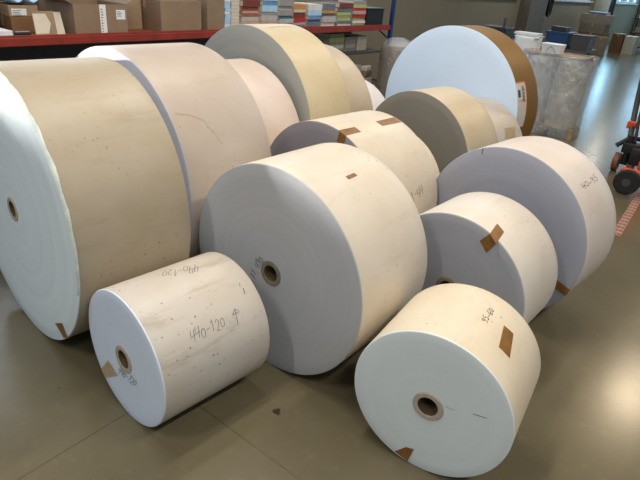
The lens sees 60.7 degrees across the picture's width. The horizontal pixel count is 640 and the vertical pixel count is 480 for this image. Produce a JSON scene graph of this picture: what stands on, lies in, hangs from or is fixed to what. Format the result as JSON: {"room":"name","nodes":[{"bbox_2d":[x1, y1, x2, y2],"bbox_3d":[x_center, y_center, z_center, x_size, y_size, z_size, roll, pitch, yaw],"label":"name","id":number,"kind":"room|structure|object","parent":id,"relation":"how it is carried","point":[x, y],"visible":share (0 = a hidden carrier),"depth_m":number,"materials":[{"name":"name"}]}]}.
{"room":"print shop","nodes":[
{"label":"print shop","id":0,"kind":"room"},
{"bbox_2d":[0,41,639,479],"bbox_3d":[9.154,-1.845,9.350,14.800,0.100,38.000,22,31,32],"label":"floor","id":1,"kind":"structure","parent":0,"point":[581,419],"depth_m":2.37,"materials":[{"name":"concrete"}]},
{"bbox_2d":[17,412,127,479],"bbox_3d":[-2.876,1.739,-0.158,0.005,0.011,7.165,22,31,32],"label":"trim","id":2,"kind":"structure","parent":1,"relation":"on","point":[127,412],"depth_m":2.09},
{"bbox_2d":[0,57,190,339],"bbox_3d":[-1.214,-0.210,2.657,1.274,1.272,0.530,26,33,37],"label":"paper roll","id":3,"kind":"object","parent":1,"relation":"on","point":[93,193],"visible":0.88,"depth_m":2.24,"materials":[{"name":"paper"}]},
{"bbox_2d":[76,42,271,257],"bbox_3d":[-0.920,-0.448,3.168,1.296,1.296,0.553,24,32,35],"label":"paper roll","id":4,"kind":"object","parent":1,"relation":"on","point":[215,125],"visible":0.27,"depth_m":2.69,"materials":[{"name":"paper"}]},
{"bbox_2d":[89,252,269,426],"bbox_3d":[-0.594,0.397,2.313,0.576,0.577,0.518,26,33,36],"label":"paper roll","id":5,"kind":"object","parent":1,"relation":"on","point":[167,339],"visible":1,"depth_m":2.12,"materials":[{"name":"paper"}]},
{"bbox_2d":[0,0,395,80],"bbox_3d":[-2.544,-2.402,4.264,1.030,3.600,10.840,22,31,32],"label":"rack","id":6,"kind":"object","parent":1,"relation":"on","point":[33,46],"visible":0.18,"depth_m":5.25,"materials":[{"name":"metal"}]},
{"bbox_2d":[0,28,12,35],"bbox_3d":[-2.556,-1.607,4.227,0.307,0.053,0.215,23,31,32],"label":"paper stack","id":7,"kind":"object","parent":6,"relation":"on","point":[3,32],"visible":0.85,"depth_m":4.19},
{"bbox_2d":[0,14,34,32],"bbox_3d":[-2.560,-1.829,4.599,0.320,0.125,0.221,22,31,32],"label":"cardboard box","id":8,"kind":"object","parent":6,"relation":"on","point":[17,23],"visible":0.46,"depth_m":4.49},
{"bbox_2d":[0,2,37,16],"bbox_3d":[-2.549,-1.928,4.562,0.312,0.084,0.241,23,31,32],"label":"cardboard box","id":9,"kind":"object","parent":8,"relation":"on","point":[7,9],"visible":0.93,"depth_m":4.46,"materials":[{"name":"cardboard"}]},
{"bbox_2d":[0,0,37,3],"bbox_3d":[-2.548,-1.997,4.533,0.342,0.054,0.265,22,31,32],"label":"plastic bag","id":10,"kind":"object","parent":9,"relation":"on","point":[7,1],"visible":1,"depth_m":4.48,"materials":[{"name":"blue plastic"}]},
{"bbox_2d":[38,0,45,10],"bbox_3d":[-2.375,-2.208,5.111,0.300,0.385,0.381,22,31,32],"label":"cardboard box","id":11,"kind":"object","parent":6,"relation":"on","point":[41,3],"visible":0.03,"depth_m":5.03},
{"bbox_2d":[31,11,56,34],"bbox_3d":[-2.237,-1.757,4.437,0.036,0.186,0.180,23,31,32],"label":"cardboard piece","id":12,"kind":"object","parent":6,"relation":"on","point":[43,21],"visible":0.84,"depth_m":4.43,"materials":[{"name":"cardboard"}]},
{"bbox_2d":[53,12,64,33],"bbox_3d":[-2.189,-1.811,4.570,0.056,0.174,0.075,22,31,32],"label":"flap","id":13,"kind":"object","parent":6,"relation":"on","point":[58,20],"visible":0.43,"depth_m":4.57,"materials":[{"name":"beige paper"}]},
{"bbox_2d":[44,0,132,33],"bbox_3d":[-2.086,-2.028,4.892,0.462,0.298,0.710,22,31,32],"label":"cardboard box","id":14,"kind":"object","parent":6,"relation":"on","point":[78,16],"visible":0.89,"depth_m":4.75,"materials":[{"name":"cardboard"}]},
{"bbox_2d":[126,0,141,29],"bbox_3d":[-1.957,-2.281,5.344,0.380,0.375,0.221,22,31,32],"label":"cardboard box","id":15,"kind":"object","parent":6,"relation":"on","point":[134,15],"visible":0.3,"depth_m":5.29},
{"bbox_2d":[141,0,201,30],"bbox_3d":[-1.563,-2.294,5.540,0.500,0.285,0.501,22,31,32],"label":"cardboard box","id":16,"kind":"object","parent":6,"relation":"on","point":[157,15],"visible":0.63,"depth_m":5.35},
{"bbox_2d":[196,0,223,29],"bbox_3d":[-1.244,-2.424,5.827,0.390,0.315,0.231,22,31,32],"label":"cardboard box","id":17,"kind":"object","parent":6,"relation":"on","point":[212,11],"visible":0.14,"depth_m":5.71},
{"bbox_2d":[224,0,230,27],"bbox_3d":[-1.097,-2.475,5.924,0.290,0.343,0.091,22,31,32],"label":"paper stack","id":18,"kind":"object","parent":6,"relation":"on","point":[227,17],"visible":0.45,"depth_m":5.85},
{"bbox_2d":[230,0,239,24],"bbox_3d":[-1.037,-2.524,6.024,0.304,0.353,0.122,23,31,32],"label":"paper stack","id":19,"kind":"object","parent":6,"relation":"on","point":[234,12],"visible":0.43,"depth_m":5.94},
{"bbox_2d":[305,19,319,26],"bbox_3d":[-0.189,-2.819,7.072,0.264,0.093,0.275,22,31,31],"label":"book","id":20,"kind":"object","parent":6,"relation":"on","point":[316,22],"visible":0.39,"depth_m":6.99,"materials":[{"name":"paper"}]},
{"bbox_2d":[304,15,320,19],"bbox_3d":[-0.189,-2.880,7.035,0.308,0.046,0.264,21,31,31],"label":"book","id":21,"kind":"object","parent":20,"relation":"on","point":[306,16],"visible":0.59,"depth_m":6.92,"materials":[{"name":"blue paper"}]},
{"bbox_2d":[305,10,321,15],"bbox_3d":[-0.186,-2.927,7.011,0.316,0.058,0.266,23,31,33],"label":"book","id":22,"kind":"object","parent":21,"relation":"on","point":[308,12],"visible":0.61,"depth_m":6.90,"materials":[{"name":"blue paper"}]},
{"bbox_2d":[294,2,321,10],"bbox_3d":[-0.178,-2.987,6.985,0.309,0.069,0.274,22,31,32],"label":"book","id":23,"kind":"object","parent":22,"relation":"on","point":[309,6],"visible":0.71,"depth_m":6.90,"materials":[{"name":"beige paper"}]},
{"bbox_2d":[320,22,333,25],"bbox_3d":[0.001,-2.897,7.304,0.267,0.058,0.283,22,31,31],"label":"book","id":24,"kind":"object","parent":6,"relation":"on","point":[321,23],"visible":0.34,"depth_m":7.21,"materials":[{"name":"beige paper"}]},
{"bbox_2d":[320,16,335,21],"bbox_3d":[0.004,-2.954,7.274,0.312,0.069,0.278,22,31,31],"label":"book","id":25,"kind":"object","parent":24,"relation":"on","point":[323,18],"visible":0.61,"depth_m":7.17,"materials":[{"name":"beige paper"}]},
{"bbox_2d":[321,13,334,15],"bbox_3d":[0.005,-3.000,7.247,0.271,0.034,0.284,22,31,32],"label":"book","id":26,"kind":"object","parent":25,"relation":"on","point":[322,14],"visible":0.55,"depth_m":7.17,"materials":[{"name":"paper"}]},
{"bbox_2d":[322,10,336,13],"bbox_3d":[0.011,-3.034,7.236,0.310,0.034,0.284,22,31,31],"label":"book","id":27,"kind":"object","parent":26,"relation":"on","point":[323,11],"visible":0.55,"depth_m":7.14,"materials":[{"name":"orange paper"}]},
{"bbox_2d":[307,2,335,9],"bbox_3d":[0.016,-3.087,7.210,0.272,0.081,0.265,23,31,33],"label":"book","id":28,"kind":"object","parent":27,"relation":"on","point":[325,6],"visible":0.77,"depth_m":7.13,"materials":[{"name":"paper"}]},
{"bbox_2d":[344,34,366,50],"bbox_3d":[0.509,-2.963,8.176,0.290,0.198,0.250,22,31,32],"label":"cardboard box","id":29,"kind":"object","parent":6,"relation":"on","point":[361,40],"visible":0.63,"depth_m":8.08,"materials":[{"name":"cardboard"}]},
{"bbox_2d":[364,6,384,24],"bbox_3d":[0.668,-3.329,8.102,0.390,0.235,0.470,22,31,32],"label":"crate","id":30,"kind":"object","parent":6,"relation":"on","point":[374,15],"visible":0.37,"depth_m":7.99,"materials":[{"name":"plastic"}]},
{"bbox_3d":[0.211,-2.990,7.558,0.304,0.034,0.308,23,31,32],"label":"book","id":31,"kind":"object","parent":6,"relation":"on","visible":0},
{"bbox_2d":[334,21,351,23],"bbox_3d":[0.210,-3.020,7.538,0.316,0.034,0.330,23,31,33],"label":"book","id":32,"kind":"object","parent":31,"relation":"on","point":[336,22],"visible":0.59,"depth_m":7.43,"materials":[{"name":"paper"}]},
{"bbox_2d":[336,18,349,20],"bbox_3d":[0.216,-3.053,7.526,0.269,0.034,0.307,24,32,33],"label":"book","id":33,"kind":"object","parent":32,"relation":"on","point":[337,19],"visible":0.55,"depth_m":7.45,"materials":[{"name":"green paper"}]},
{"bbox_2d":[335,15,350,17],"bbox_3d":[0.218,-3.084,7.510,0.267,0.034,0.333,22,31,31],"label":"book","id":34,"kind":"object","parent":33,"relation":"on","point":[337,16],"visible":0.55,"depth_m":7.43,"materials":[{"name":"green paper"}]},
{"bbox_2d":[335,11,350,14],"bbox_3d":[0.221,-3.121,7.491,0.275,0.046,0.325,22,31,32],"label":"book","id":35,"kind":"object","parent":34,"relation":"on","point":[338,12],"visible":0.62,"depth_m":7.40,"materials":[{"name":"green paper"}]},
{"bbox_2d":[335,7,351,11],"bbox_3d":[0.224,-3.163,7.470,0.294,0.046,0.331,22,31,32],"label":"book","id":36,"kind":"object","parent":35,"relation":"on","point":[336,8],"visible":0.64,"depth_m":7.37,"materials":[{"name":"paper"}]},
{"bbox_2d":[321,1,353,7],"bbox_3d":[0.233,-3.213,7.453,0.319,0.058,0.333,22,31,31],"label":"book","id":37,"kind":"object","parent":36,"relation":"on","point":[338,4],"visible":0.82,"depth_m":7.36,"materials":[{"name":"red paper"}]},
{"bbox_3d":[0.430,-3.097,7.814,0.290,0.034,0.303,23,31,32],"label":"book","id":38,"kind":"object","parent":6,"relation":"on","visible":0},
{"bbox_2d":[350,20,364,22],"bbox_3d":[0.433,-3.128,7.799,0.303,0.034,0.306,23,31,33],"label":"book","id":39,"kind":"object","parent":38,"relation":"on","point":[356,21],"visible":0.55,"depth_m":7.72,"materials":[{"name":"beige paper"}]},
{"bbox_2d":[350,18,364,20],"bbox_3d":[0.438,-3.162,7.787,0.270,0.034,0.306,22,31,31],"label":"book","id":40,"kind":"object","parent":39,"relation":"on","point":[352,19],"visible":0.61,"depth_m":7.67,"materials":[{"name":"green paper"}]},
{"bbox_2d":[351,14,364,17],"bbox_3d":[0.437,-3.197,7.764,0.285,0.046,0.316,23,31,33],"label":"book","id":41,"kind":"object","parent":40,"relation":"on","point":[352,15],"visible":0.55,"depth_m":7.67,"materials":[{"name":"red paper"}]},
{"bbox_2d":[351,10,365,13],"bbox_3d":[0.439,-3.238,7.742,0.308,0.046,0.311,22,31,31],"label":"book","id":42,"kind":"object","parent":41,"relation":"on","point":[352,12],"visible":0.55,"depth_m":7.63,"materials":[{"name":"beige paper"}]},
{"bbox_2d":[352,8,365,10],"bbox_3d":[0.443,-3.276,7.725,0.303,0.034,0.302,22,31,31],"label":"book","id":43,"kind":"object","parent":42,"relation":"on","point":[353,9],"visible":0.55,"depth_m":7.62,"materials":[{"name":"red paper"}]},
{"bbox_2d":[353,4,366,7],"bbox_3d":[0.448,-3.314,7.709,0.287,0.046,0.326,23,31,33],"label":"book","id":44,"kind":"object","parent":43,"relation":"on","point":[355,5],"visible":0.55,"depth_m":7.63,"materials":[{"name":"beige paper"}]},
{"bbox_2d":[338,0,365,3],"bbox_3d":[0.451,-3.356,7.687,0.285,0.046,0.300,23,31,32],"label":"book","id":45,"kind":"object","parent":44,"relation":"on","point":[347,1],"visible":0.93,"depth_m":7.59,"materials":[{"name":"beige paper"}]},
{"bbox_3d":[-0.530,-2.637,6.680,0.287,0.058,0.230,23,31,33],"label":"book","id":46,"kind":"object","parent":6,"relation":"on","visible":0},
{"bbox_2d":[276,19,292,22],"bbox_3d":[-0.525,-2.685,6.659,0.307,0.046,0.236,22,31,31],"label":"book","id":47,"kind":"object","parent":46,"relation":"on","point":[277,20],"visible":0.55,"depth_m":6.56,"materials":[{"name":"beige paper"}]},
{"bbox_2d":[277,15,291,18],"bbox_3d":[-0.525,-2.721,6.637,0.275,0.034,0.236,23,31,33],"label":"book","id":48,"kind":"object","parent":47,"relation":"on","point":[278,17],"visible":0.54,"depth_m":6.55,"materials":[{"name":"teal paper"}]},
{"bbox_2d":[277,10,292,15],"bbox_3d":[-0.523,-2.762,6.614,0.306,0.058,0.243,22,31,31],"label":"book","id":49,"kind":"object","parent":48,"relation":"on","point":[279,12],"visible":0.55,"depth_m":6.52,"materials":[{"name":"beige paper"}]},
{"bbox_2d":[277,6,291,9],"bbox_3d":[-0.518,-2.810,6.592,0.269,0.046,0.227,23,31,33],"label":"book","id":50,"kind":"object","parent":49,"relation":"on","point":[279,7],"visible":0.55,"depth_m":6.51,"materials":[{"name":"beige paper"}]},
{"bbox_2d":[277,0,293,5],"bbox_3d":[-0.513,-2.864,6.568,0.322,0.069,0.236,24,32,34],"label":"book","id":51,"kind":"object","parent":50,"relation":"on","point":[279,2],"visible":0.71,"depth_m":6.46,"materials":[{"name":"beige paper"}]},
{"bbox_3d":[-0.371,-2.705,6.873,0.286,0.034,0.209,23,31,33],"label":"book","id":52,"kind":"object","parent":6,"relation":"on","visible":0},
{"bbox_2d":[292,22,304,24],"bbox_3d":[-0.369,-2.736,6.857,0.289,0.034,0.225,23,32,33],"label":"book","id":53,"kind":"object","parent":52,"relation":"on","point":[293,23],"visible":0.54,"depth_m":6.77,"materials":[{"name":"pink paper"}]},
{"bbox_2d":[292,17,305,21],"bbox_3d":[-0.367,-2.772,6.838,0.306,0.046,0.227,22,31,31],"label":"book","id":54,"kind":"object","parent":53,"relation":"on","point":[302,19],"visible":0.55,"depth_m":6.75,"materials":[{"name":"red paper"}]},
{"bbox_2d":[292,12,304,17],"bbox_3d":[-0.359,-2.822,6.819,0.273,0.058,0.209,23,32,33],"label":"book","id":55,"kind":"object","parent":54,"relation":"on","point":[295,14],"visible":0.55,"depth_m":6.73,"materials":[{"name":"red paper"}]},
{"bbox_2d":[292,9,305,11],"bbox_3d":[-0.358,-2.863,6.795,0.291,0.034,0.219,22,31,32],"label":"book","id":56,"kind":"object","parent":55,"relation":"on","point":[294,10],"visible":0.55,"depth_m":6.71,"materials":[{"name":"beige paper"}]},
{"bbox_2d":[292,3,305,8],"bbox_3d":[-0.353,-2.906,6.777,0.292,0.058,0.219,23,31,33],"label":"book","id":57,"kind":"object","parent":56,"relation":"on","point":[296,5],"visible":0.57,"depth_m":6.69,"materials":[{"name":"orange paper"}]},
{"bbox_3d":[0.114,-2.700,7.740,0.284,0.048,0.336,22,31,31],"label":"book","id":58,"kind":"object","parent":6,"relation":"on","visible":0},
{"bbox_2d":[331,45,343,48],"bbox_3d":[0.117,-2.745,7.718,0.284,0.048,0.336,23,31,32],"label":"book","id":59,"kind":"object","parent":58,"relation":"on","point":[334,46],"visible":0.36,"depth_m":7.67,"materials":[{"name":"beige paper"}]},
{"bbox_2d":[320,40,343,45],"bbox_3d":[0.121,-2.790,7.697,0.284,0.048,0.336,22,31,32],"label":"book","id":60,"kind":"object","parent":59,"relation":"on","point":[323,42],"visible":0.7,"depth_m":7.57,"materials":[{"name":"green paper"}]},
{"bbox_2d":[316,36,343,41],"bbox_3d":[0.125,-2.835,7.675,0.284,0.048,0.336,23,31,33],"label":"book","id":61,"kind":"object","parent":60,"relation":"on","point":[318,37],"visible":0.71,"depth_m":7.56,"materials":[{"name":"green paper"}]},
{"bbox_2d":[314,32,343,37],"bbox_3d":[0.129,-2.879,7.653,0.284,0.048,0.336,22,31,31],"label":"book","id":62,"kind":"object","parent":61,"relation":"on","point":[334,34],"visible":0.77,"depth_m":7.54,"materials":[{"name":"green paper"}]},
{"bbox_3d":[-0.902,-2.441,6.253,0.307,0.025,0.269,22,31,31],"label":"book","id":63,"kind":"object","parent":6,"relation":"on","visible":0},
{"bbox_2d":[238,20,258,23],"bbox_3d":[-0.897,-2.482,6.234,0.304,0.063,0.276,23,31,32],"label":"book","id":64,"kind":"object","parent":63,"relation":"on","point":[240,22],"visible":0.36,"depth_m":6.12,"materials":[{"name":"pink paper"}]},
{"bbox_2d":[239,17,258,20],"bbox_3d":[-0.895,-2.529,6.209,0.292,0.040,0.262,23,31,33],"label":"book","id":65,"kind":"object","parent":64,"relation":"on","point":[240,18],"visible":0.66,"depth_m":6.12,"materials":[{"name":"beige paper"}]},
{"bbox_2d":[239,13,258,16],"bbox_3d":[-0.894,-2.562,6.190,0.289,0.034,0.277,22,31,32],"label":"book","id":66,"kind":"object","parent":65,"relation":"on","point":[240,14],"visible":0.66,"depth_m":6.10,"materials":[{"name":"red paper"}]},
{"bbox_2d":[239,11,258,12],"bbox_3d":[-0.889,-2.590,6.181,0.297,0.022,0.255,22,31,31],"label":"book","id":67,"kind":"object","parent":66,"relation":"on","point":[239,11],"visible":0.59,"depth_m":6.08,"materials":[{"name":"beige paper"}]},
{"bbox_2d":[238,6,257,10],"bbox_3d":[-0.888,-2.621,6.162,0.267,0.046,0.268,23,31,32],"label":"book","id":68,"kind":"object","parent":67,"relation":"on","point":[241,8],"visible":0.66,"depth_m":6.07,"materials":[{"name":"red paper"}]},
{"bbox_2d":[239,0,259,6],"bbox_3d":[-0.881,-2.672,6.141,0.320,0.063,0.268,23,31,32],"label":"book","id":69,"kind":"object","parent":68,"relation":"on","point":[245,3],"visible":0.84,"depth_m":6.03,"materials":[{"name":"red paper"}]},
{"bbox_3d":[-0.708,-2.540,6.478,0.272,0.034,0.260,22,31,31],"label":"book","id":70,"kind":"object","parent":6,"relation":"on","visible":0},
{"bbox_2d":[259,20,276,23],"bbox_3d":[-0.706,-2.579,6.457,0.304,0.052,0.264,23,31,33],"label":"book","id":71,"kind":"object","parent":70,"relation":"on","point":[275,21],"visible":0.38,"depth_m":6.35,"materials":[{"name":"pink paper"}]},
{"bbox_2d":[259,15,276,20],"bbox_3d":[-0.701,-2.630,6.434,0.285,0.058,0.276,22,31,31],"label":"book","id":72,"kind":"object","parent":71,"relation":"on","point":[261,17],"visible":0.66,"depth_m":6.34,"materials":[{"name":"beige paper"}]},
{"bbox_2d":[259,11,276,14],"bbox_3d":[-0.697,-2.672,6.413,0.281,0.034,0.271,23,32,33],"label":"book","id":73,"kind":"object","parent":72,"relation":"on","point":[260,13],"visible":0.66,"depth_m":6.32,"materials":[{"name":"beige paper"}]},
{"bbox_2d":[258,5,277,11],"bbox_3d":[-0.691,-2.721,6.391,0.294,0.069,0.254,23,31,33],"label":"book","id":74,"kind":"object","parent":73,"relation":"on","point":[263,8],"visible":0.66,"depth_m":6.29,"materials":[{"name":"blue paper"}]},
{"bbox_2d":[259,0,276,4],"bbox_3d":[-0.690,-2.773,6.362,0.296,0.046,0.239,22,31,32],"label":"book","id":75,"kind":"object","parent":74,"relation":"on","point":[261,1],"visible":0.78,"depth_m":6.26,"materials":[{"name":"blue paper"}]},
{"bbox_3d":[-2.357,-1.621,4.348,0.140,0.002,0.300,23,31,32],"label":"paper sheet","id":76,"kind":"object","parent":6,"relation":"on","visible":0},
{"bbox_2d":[12,31,30,35],"bbox_3d":[-2.356,-1.629,4.316,0.036,0.040,0.150,22,31,32],"label":"stapler","id":77,"kind":"object","parent":76,"relation":"on","point":[14,32],"visible":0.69,"depth_m":4.30,"materials":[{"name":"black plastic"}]},
{"bbox_2d":[196,404,300,479],"bbox_3d":[0.789,1.256,1.458,11.500,0.011,0.005,22,31,32],"label":"joint","id":78,"kind":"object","parent":1,"relation":"on","point":[196,404],"depth_m":2.18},
{"bbox_2d":[225,58,298,145],"bbox_3d":[-0.705,-0.676,3.862,1.130,1.130,0.528,25,32,35],"label":"paper roll","id":79,"kind":"object","parent":1,"relation":"on","point":[277,110],"visible":0.06,"depth_m":3.54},
{"bbox_2d":[205,24,350,121],"bbox_3d":[-0.414,-0.948,4.224,1.345,1.345,0.444,25,32,35],"label":"paper roll","id":80,"kind":"object","parent":1,"relation":"on","point":[308,71],"visible":0.2,"depth_m":3.75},
{"bbox_2d":[199,143,426,374],"bbox_3d":[-0.053,0.072,2.605,0.986,0.986,0.527,23,31,33],"label":"paper roll","id":81,"kind":"object","parent":1,"relation":"on","point":[332,244],"visible":0.91,"depth_m":2.31,"materials":[{"name":"paper"}]},
{"bbox_2d":[324,44,372,112],"bbox_3d":[-0.141,-1.016,4.592,1.186,1.186,0.400,25,32,35],"label":"paper roll","id":82,"kind":"object","parent":1,"relation":"on","point":[359,95],"visible":0.07,"depth_m":4.23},
{"bbox_2d":[270,110,436,214],"bbox_3d":[0.161,-0.275,3.369,0.971,0.971,0.540,26,33,37],"label":"paper roll","id":83,"kind":"object","parent":1,"relation":"on","point":[381,135],"visible":0.29,"depth_m":3.08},
{"bbox_2d":[365,80,384,110],"bbox_3d":[0.180,-0.997,4.940,0.896,0.896,0.394,25,32,35],"label":"paper roll","id":84,"kind":"object","parent":1,"relation":"on","point":[377,98],"visible":0.02,"depth_m":4.70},
{"bbox_2d":[376,37,409,97],"bbox_3d":[1.097,-2.474,8.052,0.504,0.960,0.504,22,31,32],"label":"roll","id":85,"kind":"object","parent":1,"relation":"on","point":[388,55],"visible":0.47,"depth_m":7.83,"materials":[{"name":"cardboard"}]},
{"bbox_2d":[419,138,439,178],"bbox_3d":[0.396,-0.358,3.774,0.803,0.803,0.363,26,33,37],"label":"paper roll","id":86,"kind":"object","parent":1,"relation":"on","point":[436,170],"visible":0.02,"depth_m":3.58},
{"bbox_2d":[375,86,497,172],"bbox_3d":[0.852,-0.690,4.325,0.441,0.984,0.984,-20,35,-41],"label":"paper roll","id":87,"kind":"object","parent":1,"relation":"on","point":[450,121],"visible":0.37,"depth_m":3.98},
{"bbox_2d":[355,283,540,476],"bbox_3d":[0.508,0.538,2.170,0.615,0.615,0.436,19,29,26],"label":"paper roll","id":88,"kind":"object","parent":1,"relation":"on","point":[448,384],"visible":1,"depth_m":1.99,"materials":[{"name":"paper"}]},
{"bbox_2d":[385,25,537,135],"bbox_3d":[1.274,-1.259,5.103,1.388,1.386,0.397,27,34,38],"label":"paper roll","id":89,"kind":"object","parent":1,"relation":"on","point":[479,61],"visible":0.43,"depth_m":4.71,"materials":[{"name":"white paper"}]},
{"bbox_2d":[420,192,557,323],"bbox_3d":[0.747,0.175,2.794,0.757,0.757,0.471,24,32,34],"label":"paper roll","id":90,"kind":"object","parent":1,"relation":"on","point":[488,241],"visible":0.52,"depth_m":2.54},
{"bbox_2d":[475,98,522,142],"bbox_3d":[1.256,-0.771,4.708,0.400,0.854,0.854,-20,35,-41],"label":"paper roll","id":91,"kind":"object","parent":1,"relation":"on","point":[506,126],"visible":0.11,"depth_m":4.42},
{"bbox_2d":[436,136,615,308],"bbox_3d":[1.135,-0.095,3.183,0.957,0.957,0.437,27,33,38],"label":"paper roll","id":92,"kind":"object","parent":1,"relation":"on","point":[557,183],"visible":0.57,"depth_m":2.85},
{"bbox_2d":[512,38,596,54],"bbox_3d":[3.505,-2.847,9.263,1.800,0.930,0.900,22,31,32],"label":"work table","id":93,"kind":"object","parent":1,"relation":"on","point":[567,49],"visible":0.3,"depth_m":8.41,"materials":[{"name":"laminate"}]},
{"bbox_2d":[482,18,513,38],"bbox_3d":[2.990,-3.566,9.195,0.440,0.340,0.400,22,31,32],"label":"machine","id":94,"kind":"object","parent":93,"relation":"on","point":[508,31],"visible":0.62,"depth_m":9.07,"materials":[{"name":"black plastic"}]},
{"bbox_2d":[514,36,541,49],"bbox_3d":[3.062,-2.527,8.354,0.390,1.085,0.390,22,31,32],"label":"plastic bin","id":95,"kind":"object","parent":93,"relation":"on","point":[522,42],"visible":0.19,"depth_m":8.00,"materials":[{"name":"plastic"}]},
{"bbox_2d":[514,31,544,38],"bbox_3d":[3.095,-3.041,8.098,0.388,0.063,0.277,23,31,32],"label":"paper stack","id":96,"kind":"object","parent":95,"relation":"on","point":[518,33],"visible":1,"depth_m":8.03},
{"bbox_2d":[545,30,577,48],"bbox_3d":[3.813,-3.188,8.680,0.360,0.235,0.464,23,31,32],"label":"crate","id":97,"kind":"object","parent":93,"relation":"on","point":[558,37],"visible":0.71,"depth_m":8.52,"materials":[{"name":"blue plastic"}]},
{"bbox_2d":[551,26,570,31],"bbox_3d":[3.808,-3.334,8.630,0.230,0.068,0.250,22,31,32],"label":"storage box","id":98,"kind":"object","parent":97,"relation":"on","point":[554,28],"visible":1,"depth_m":8.55,"materials":[{"name":"black plastic"}]},
{"bbox_2d":[570,33,597,51],"bbox_3d":[4.086,-3.070,8.496,0.290,0.225,0.410,22,31,32],"label":"tub","id":99,"kind":"object","parent":93,"relation":"on","point":[579,42],"visible":1,"depth_m":8.37,"materials":[{"name":"plastic"}]},
{"bbox_2d":[523,48,599,139],"bbox_3d":[3.064,-1.960,7.252,0.906,1.032,0.483,22,31,32],"label":"load","id":100,"kind":"object","parent":1,"relation":"on","point":[562,95],"visible":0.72,"depth_m":7.04,"materials":[{"name":"grey plastic"}]},
{"bbox_2d":[541,42,566,53],"bbox_3d":[2.988,-2.458,7.006,0.260,0.112,0.221,23,31,32],"label":"container","id":101,"kind":"object","parent":100,"relation":"on","point":[547,47],"visible":1,"depth_m":6.95,"materials":[{"name":"plastic"}]},
{"bbox_2d":[577,31,609,36],"bbox_3d":[9.102,-6.639,18.349,0.850,0.621,0.701,22,31,32],"label":"cardboard box","id":102,"kind":"object","parent":1,"relation":"on","point":[580,32],"visible":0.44,"depth_m":17.97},
{"bbox_2d":[578,22,609,33],"bbox_3d":[9.116,-7.051,18.166,0.800,0.280,0.701,22,31,32],"label":"cardboard box","id":103,"kind":"object","parent":102,"relation":"on","point":[583,27],"visible":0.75,"depth_m":17.92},
{"bbox_2d":[579,13,614,24],"bbox_3d":[9.152,-7.310,18.061,0.900,0.280,0.651,22,31,32],"label":"cardboard box","id":104,"kind":"object","parent":103,"relation":"on","point":[585,17],"visible":0.94,"depth_m":17.82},
{"bbox_2d":[591,36,608,54],"bbox_3d":[9.097,-6.324,17.782,0.350,0.551,0.281,22,31,32],"label":"cardboard box","id":105,"kind":"object","parent":1,"relation":"on","point":[600,44],"visible":0.82,"depth_m":17.66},
{"bbox_2d":[608,0,616,14],"bbox_3d":[10.322,-8.140,19.372,0.179,2.600,0.175,23,31,32],"label":"pipe","id":106,"kind":"object","parent":1,"relation":"on","point":[613,2],"visible":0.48,"depth_m":19.27,"materials":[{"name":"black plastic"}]},
{"bbox_2d":[608,33,627,53],"bbox_3d":[10.309,-6.809,18.904,0.360,0.621,0.701,22,31,32],"label":"cardboard box","id":107,"kind":"object","parent":1,"relation":"on","point":[617,40],"visible":0.89,"depth_m":18.65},
{"bbox_2d":[610,79,639,193],"bbox_3d":[3.570,-1.077,5.522,0.960,1.036,1.625,17,29,24],"label":"truck","id":108,"kind":"object","parent":1,"relation":"on","point":[626,181],"visible":1,"depth_m":5.80,"materials":[{"name":"orange metal"}]},
{"bbox_2d":[615,189,639,235],"bbox_3d":[2.988,-0.370,5.156,0.068,0.002,2.100,21,30,30],"label":"tape","id":109,"kind":"object","parent":1,"relation":"on","point":[621,225],"visible":0.96,"depth_m":4.79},
{"bbox_2d":[620,35,639,54],"bbox_3d":[10.640,-6.682,18.745,0.350,0.581,0.601,22,31,32],"label":"cardboard box","id":110,"kind":"object","parent":1,"relation":"on","point":[629,47],"visible":1,"depth_m":18.54,"materials":[{"name":"cardboard"}]},
{"bbox_2d":[630,5,639,47],"bbox_3d":[12.456,-7.496,19.616,2.200,1.550,0.600,22,31,32],"label":"metal shelf","id":111,"kind":"object","parent":1,"relation":"on","point":[638,18],"visible":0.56,"depth_m":19.98,"materials":[{"name":"black metal"}]},
{"bbox_2d":[0,0,639,78],"bbox_3d":[3.615,-6.318,12.201,0.206,4.600,38.000,23,31,32],"label":"wall","id":112,"kind":"structure","parent":0,"point":[412,18],"depth_m":11.94,"materials":[{"name":"beige paint"}]},
{"bbox_2d":[513,0,547,37],"bbox_3d":[5.927,-7.273,14.554,0.300,4.600,1.350,23,31,32],"label":"pillar","id":113,"kind":"structure","parent":112,"relation":"attached to","point":[531,13],"depth_m":14.74,"materials":[{"name":"beige paint"}]},
{"bbox_2d":[545,0,553,16],"bbox_3d":[6.510,-6.816,15.660,0.314,0.805,0.361,23,31,32],"label":"cable coil","id":114,"kind":"object","parent":112,"relation":"hanging from","point":[550,4],"visible":0.96,"depth_m":15.69,"materials":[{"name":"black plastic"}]},
{"bbox_2d":[554,0,593,2],"bbox_3d":[8.229,-8.687,17.413,0.190,2.020,5.400,22,31,32],"label":"window","id":115,"kind":"structure","parent":112,"relation":"in","point":[581,1],"depth_m":18.37,"materials":[{"name":"glass"}]},
{"bbox_2d":[593,0,610,11],"bbox_3d":[10.696,-9.555,20.049,0.450,4.600,0.900,23,31,32],"label":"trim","id":116,"kind":"structure","parent":112,"relation":"attached to","point":[600,5],"depth_m":20.10,"materials":[{"name":"beige paint"}]},
{"bbox_2d":[616,0,637,4],"bbox_3d":[13.418,-11.228,23.510,0.190,2.020,5.000,22,31,32],"label":"window","id":117,"kind":"structure","parent":112,"relation":"in","point":[619,1],"depth_m":24.09,"materials":[{"name":"glass"}]},
{"bbox_2d":[631,8,639,36],"bbox_3d":[21.130,-9.729,22.186,14.800,4.600,0.201,22,31,32],"label":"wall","id":118,"kind":"structure","parent":0,"point":[638,24],"depth_m":26.59,"materials":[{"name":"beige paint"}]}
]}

